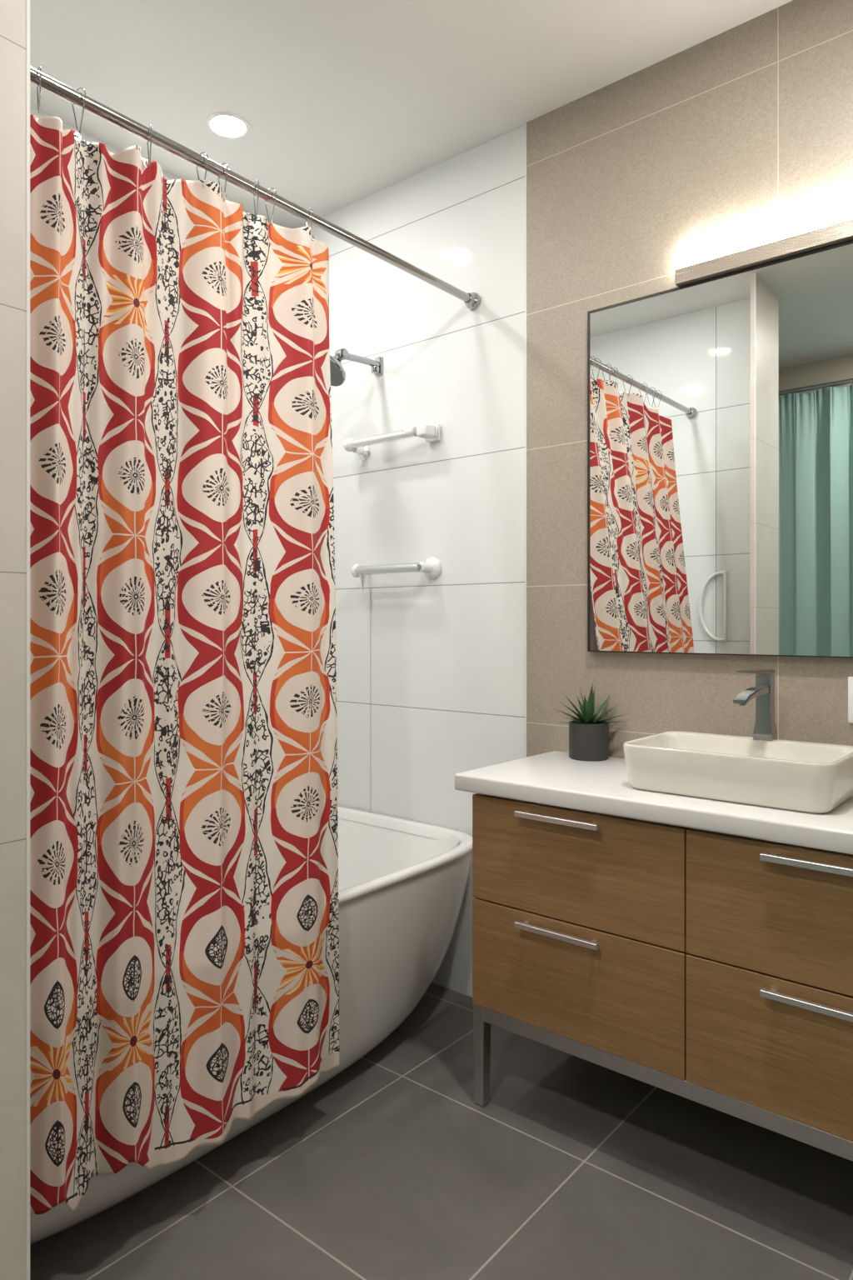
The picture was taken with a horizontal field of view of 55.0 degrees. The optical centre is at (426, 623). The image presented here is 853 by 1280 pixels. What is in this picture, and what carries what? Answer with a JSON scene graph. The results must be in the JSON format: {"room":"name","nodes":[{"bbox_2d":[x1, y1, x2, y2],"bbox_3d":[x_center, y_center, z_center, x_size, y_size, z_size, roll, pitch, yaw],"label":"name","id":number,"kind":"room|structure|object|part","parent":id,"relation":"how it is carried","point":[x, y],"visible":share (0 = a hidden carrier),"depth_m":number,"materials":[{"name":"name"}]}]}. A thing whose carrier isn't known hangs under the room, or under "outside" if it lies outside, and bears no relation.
{"room":"bathroom","nodes":[
{"label":"bathroom","id":0,"kind":"room"},
{"bbox_2d":[0,0,26,1279],"bbox_3d":[-0.649,-0.157,1.000,0.022,2.637,0.316,0,0,40],"label":"wall pier","id":1,"kind":"object","parent":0,"point":[12,12],"visible":1,"depth_m":1.10,"materials":[{"name":"tile"}]},
{"bbox_2d":[26,0,29,1279],"bbox_3d":[-0.542,-0.157,1.114,0.005,2.637,0.005,0,0,40],"label":"trim","id":2,"kind":"structure","parent":1,"relation":"attached to","point":[27,1],"depth_m":1.11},
{"bbox_2d":[30,105,253,214],"bbox_3d":[-1.461,-0.157,2.016,0.100,2.637,3.050,0,0,40],"label":"wall","id":3,"kind":"structure","parent":0,"point":[86,137],"depth_m":2.48,"materials":[{"name":"tile"}]},
{"bbox_2d":[30,0,793,228],"bbox_3d":[-0.143,-1.500,0.896,3.560,0.050,3.200,0,0,40],"label":"ceiling","id":4,"kind":"structure","parent":0,"point":[342,102],"depth_m":2.19,"materials":[{"name":"paint"}]},
{"bbox_2d":[205,112,249,139],"bbox_3d":[-0.588,-1.472,2.430,0.128,0.005,0.128,0,0,40],"label":"recessed light","id":5,"kind":"object","parent":4,"relation":"in","point":[230,125],"visible":1,"depth_m":2.42,"materials":[{"name":"white plastic"}]},
{"bbox_2d":[300,124,525,997],"bbox_3d":[-0.109,-0.157,2.830,1.149,2.637,0.114,0,0,40],"label":"wall","id":6,"kind":"structure","parent":0,"point":[431,673],"depth_m":2.64,"materials":[{"name":"white tile"}]},
{"bbox_2d":[330,348,382,386],"bbox_3d":[-0.256,-0.837,2.694,0.123,0.139,0.282,0,0,40],"label":"shower","id":7,"kind":"object","parent":6,"relation":"attached to","point":[337,372],"visible":0.8,"depth_m":2.65,"materials":[{"name":"silver metal"}]},
{"bbox_3d":[-0.316,-0.806,2.622,0.117,0.077,0.094,0,0,40],"label":"nozzle plate","id":8,"kind":"part","parent":7,"relation":"part of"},
{"bbox_3d":[-0.216,-0.875,2.729,0.023,0.031,0.156,0,0,40],"label":"arm","id":9,"kind":"part","parent":7,"relation":"part of","materials":[{"name":"silver metal"}]},
{"bbox_2d":[343,423,440,459],"bbox_3d":[-0.123,-0.601,2.712,0.373,0.071,0.084,0,0,40],"label":"grab bar","id":10,"kind":"object","parent":6,"relation":"attached to","point":[432,433],"visible":1,"depth_m":2.67,"materials":[{"name":"white metal"}]},
{"bbox_3d":[0.021,-0.610,2.634,0.052,0.052,0.022,0,0,40],"label":"wall plate","id":11,"kind":"part","parent":10,"relation":"part of","materials":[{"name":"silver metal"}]},
{"bbox_2d":[350,557,441,590],"bbox_3d":[-0.107,-0.162,2.699,0.335,0.103,0.083,0,0,40],"label":"grab bar","id":12,"kind":"object","parent":6,"relation":"attached to","point":[432,567],"visible":1,"depth_m":2.64,"materials":[{"name":"white metal"}]},
{"bbox_2d":[30,982,852,1279],"bbox_3d":[-0.143,1.187,0.896,3.560,0.050,3.200,0,0,40],"label":"floor","id":13,"kind":"structure","parent":0,"point":[573,1167],"depth_m":1.68,"materials":[{"name":"tile"}]},
{"bbox_2d":[30,805,472,1244],"bbox_3d":[-0.684,0.903,2.070,0.916,0.517,1.773,0,0,40],"label":"bathtub","id":14,"kind":"object","parent":13,"relation":"on","point":[402,882],"visible":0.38,"depth_m":2.12,"materials":[{"name":"ceramic"}]},
{"bbox_2d":[337,818,459,891],"bbox_3d":[-0.684,0.841,2.070,0.844,0.385,1.701,0,0,40],"label":"basin","id":15,"kind":"object","parent":14,"relation":"in","point":[370,850],"depth_m":2.66,"materials":[{"name":"ceramic"}]},
{"bbox_2d":[472,793,852,1161],"bbox_3d":[0.651,0.783,1.806,1.060,0.757,0.475,0,0,40],"label":"vanity cabinet","id":16,"kind":"object","parent":13,"relation":"on","point":[714,970],"visible":0.93,"depth_m":1.66,"materials":[{"name":"brown wood"}]},
{"bbox_3d":[0.135,1.040,1.987,0.031,0.240,0.034,0,0,40],"label":"leg","id":17,"kind":"part","parent":16,"relation":"part of","materials":[{"name":"metal"}]},
{"bbox_3d":[0.289,0.688,1.816,0.207,0.012,0.030,0,0,40],"label":"handle","id":18,"kind":"part","parent":16,"relation":"part of","materials":[{"name":"metal"}]},
{"bbox_3d":[0.289,0.434,1.816,0.207,0.012,0.030,0,0,40],"label":"handle","id":19,"kind":"part","parent":16,"relation":"part of","materials":[{"name":"metal"}]},
{"bbox_3d":[0.321,0.791,1.823,0.528,0.253,0.020,0,0,40],"label":"drawer","id":20,"kind":"part","parent":16,"relation":"part of","materials":[{"name":"brown wood"}]},
{"bbox_3d":[0.321,0.537,1.823,0.528,0.247,0.020,0,0,40],"label":"drawer","id":21,"kind":"part","parent":16,"relation":"part of","materials":[{"name":"brown wood"}]},
{"bbox_2d":[455,750,852,854],"bbox_3d":[0.654,0.385,1.812,1.137,0.040,0.472,0,0,40],"label":"countertop","id":22,"kind":"structure","parent":16,"relation":"on","point":[553,778],"depth_m":1.72,"materials":[{"name":"stone"}]},
{"bbox_2d":[552,685,626,760],"bbox_3d":[0.440,0.262,2.211,0.199,0.206,0.124,0,0,-10],"label":"potted plant","id":23,"kind":"object","parent":22,"relation":"on","point":[588,736],"visible":1,"depth_m":2.18,"materials":[{"name":"green plant"}]},
{"bbox_3d":[0.440,0.316,2.220,0.106,0.098,0.106,0,0,40],"label":"pot","id":24,"kind":"part","parent":23,"relation":"part of","materials":[{"name":"ceramic"}]},
{"bbox_2d":[623,730,852,813],"bbox_3d":[0.683,0.315,1.783,0.440,0.100,0.296,0,0,40],"label":"vessel sink","id":25,"kind":"object","parent":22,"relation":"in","point":[813,777],"visible":0.99,"depth_m":1.69,"materials":[{"name":"ceramic"}]},
{"bbox_2d":[733,669,777,740],"bbox_3d":[0.724,0.183,1.811,0.042,0.163,0.191,0,0,40],"label":"faucet","id":26,"kind":"object","parent":25,"relation":"on","point":[765,728],"visible":1,"depth_m":1.85,"materials":[{"name":"silver metal"}]},
{"bbox_3d":[0.714,0.156,1.798,0.029,0.029,0.158,0,0,40],"label":"spout","id":27,"kind":"part","parent":26,"relation":"part of","materials":[{"name":"silver metal"}]},
{"bbox_3d":[0.732,0.109,1.820,0.033,0.014,0.162,0,0,40],"label":"lever","id":28,"kind":"part","parent":26,"relation":"part of","materials":[{"name":"silver metal"}]},
{"bbox_3d":[0.657,0.937,1.812,1.052,0.034,0.428,0,0,40],"label":"frame","id":29,"kind":"part","parent":16,"relation":"part of","materials":[{"name":"metal"}]},
{"bbox_3d":[0.731,0.791,1.484,0.528,0.253,0.020,0,0,40],"label":"drawer","id":30,"kind":"part","parent":16,"relation":"part of","materials":[{"name":"brown wood"}]},
{"bbox_3d":[0.731,0.537,1.484,0.528,0.247,0.020,0,0,40],"label":"drawer","id":31,"kind":"part","parent":16,"relation":"part of","materials":[{"name":"brown wood"}]},
{"bbox_3d":[0.712,0.688,1.467,0.215,0.012,0.030,0,0,40],"label":"handle","id":32,"kind":"part","parent":16,"relation":"part of","materials":[{"name":"metal"}]},
{"bbox_3d":[0.712,0.434,1.467,0.215,0.012,0.030,0,0,40],"label":"handle","id":33,"kind":"part","parent":16,"relation":"part of","materials":[{"name":"metal"}]},
{"bbox_2d":[526,0,852,759],"bbox_3d":[1.262,-0.157,1.695,2.411,2.637,0.120,0,0,40],"label":"wall","id":34,"kind":"structure","parent":0,"point":[752,119],"depth_m":2.18,"materials":[{"name":"beige tile"}]},
{"bbox_2d":[525,122,526,757],"bbox_3d":[0.295,-0.157,2.418,0.004,2.637,0.008,0,0,40],"label":"trim","id":35,"kind":"structure","parent":34,"relation":"attached to","point":[526,122],"depth_m":2.42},
{"bbox_2d":[587,240,852,658],"bbox_3d":[0.835,-0.391,1.952,0.996,0.937,0.024,0,0,40],"label":"wall mirror","id":36,"kind":"object","parent":34,"relation":"attached to","point":[720,408],"visible":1,"depth_m":2.02,"materials":[{"name":"clear glass"}]},
{"bbox_2d":[675,188,852,286],"bbox_3d":[0.960,-0.915,1.837,0.818,0.109,0.043,0,0,40],"label":"vanity light","id":37,"kind":"object","parent":34,"relation":"attached to","point":[827,221],"visible":1,"depth_m":1.94,"materials":[{"name":"white plastic"}]},
{"bbox_2d":[848,676,852,723],"bbox_3d":[0.988,0.173,1.834,0.082,0.105,0.013,0,0,40],"label":"wall switch","id":38,"kind":"object","parent":34,"relation":"attached to","point":[850,678],"visible":1,"depth_m":1.85,"materials":[{"name":"white plastic"}]},
{"bbox_3d":[-1.210,-0.157,1.290,1.212,2.637,0.050,0,0,40],"label":"wall","id":39,"kind":"structure","parent":0,"visible":0},
{"bbox_2d":[30,66,480,309],"bbox_3d":[-0.427,-0.998,1.847,0.051,0.051,1.805,0,0,40],"label":"shower rod","id":40,"kind":"object","parent":39,"relation":"attached to","point":[472,300],"visible":1,"depth_m":1.82,"materials":[{"name":"metal"}]},
{"bbox_2d":[36,65,41,113],"bbox_3d":[-0.711,-0.976,1.503,0.004,0.086,0.042,0,0,-33],"label":"curtain hook","id":41,"kind":"object","parent":40,"relation":"hanging from","point":[39,67],"visible":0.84,"depth_m":1.50,"materials":[{"name":"silver metal"}]},
{"bbox_2d":[71,87,85,133],"bbox_3d":[-0.662,-0.976,1.562,0.042,0.086,0.004,0,0,32],"label":"curtain hook","id":42,"kind":"object","parent":40,"relation":"hanging from","point":[77,89],"visible":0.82,"depth_m":1.56,"materials":[{"name":"silver metal"}]},
{"bbox_2d":[147,123,151,166],"bbox_3d":[-0.567,-0.976,1.678,0.004,0.086,0.042,0,0,-29],"label":"curtain hook","id":43,"kind":"object","parent":40,"relation":"hanging from","point":[150,124],"visible":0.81,"depth_m":1.67,"materials":[{"name":"silver metal"}]},
{"bbox_2d":[195,151,208,179],"bbox_3d":[-0.486,-0.976,1.776,0.042,0.086,0.004,0,0,38],"label":"curtain hook","id":44,"kind":"object","parent":40,"relation":"hanging from","point":[203,152],"visible":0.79,"depth_m":1.77,"materials":[{"name":"silver metal"}]},
{"bbox_2d":[218,162,228,201],"bbox_3d":[-0.452,-0.976,1.817,0.004,0.086,0.042,0,0,-44],"label":"curtain hook","id":45,"kind":"object","parent":40,"relation":"hanging from","point":[223,162],"visible":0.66,"depth_m":1.81,"materials":[{"name":"silver metal"}]},
{"bbox_2d":[30,114,339,1214],"bbox_3d":[-0.479,0.039,1.670,0.213,1.989,0.904,0,0,40],"label":"shower curtain","id":46,"kind":"object","parent":45,"relation":"hanging from","point":[184,930],"visible":0.92,"depth_m":1.60,"materials":[{"name":"fabric"}]},
{"bbox_2d":[164,176,329,284],"bbox_3d":[-0.540,-0.082,1.815,0.019,1.768,0.875,0,0,40],"label":"curtain liner","id":47,"kind":"object","parent":40,"relation":"hanging from","point":[164,177],"visible":0.02,"depth_m":2.15,"materials":[{"name":"fabric"}]},
{"bbox_2d":[253,180,259,217],"bbox_3d":[-0.393,-0.976,1.889,0.004,0.086,0.042,0,0,-28],"label":"curtain hook","id":48,"kind":"object","parent":40,"relation":"hanging from","point":[256,215],"visible":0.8,"depth_m":1.88,"materials":[{"name":"silver metal"}]},
{"bbox_2d":[264,187,276,224],"bbox_3d":[-0.366,-0.976,1.921,0.042,0.086,0.004,0,0,39],"label":"curtain hook","id":49,"kind":"object","parent":40,"relation":"hanging from","point":[271,223],"visible":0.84,"depth_m":1.92,"materials":[{"name":"silver metal"}]},
{"bbox_2d":[306,208,312,227],"bbox_3d":[-0.288,-0.976,2.016,0.004,0.086,0.042,0,0,-27],"label":"curtain hook","id":50,"kind":"object","parent":40,"relation":"hanging from","point":[309,208],"visible":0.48,"depth_m":2.00,"materials":[{"name":"silver metal"}]}
]}

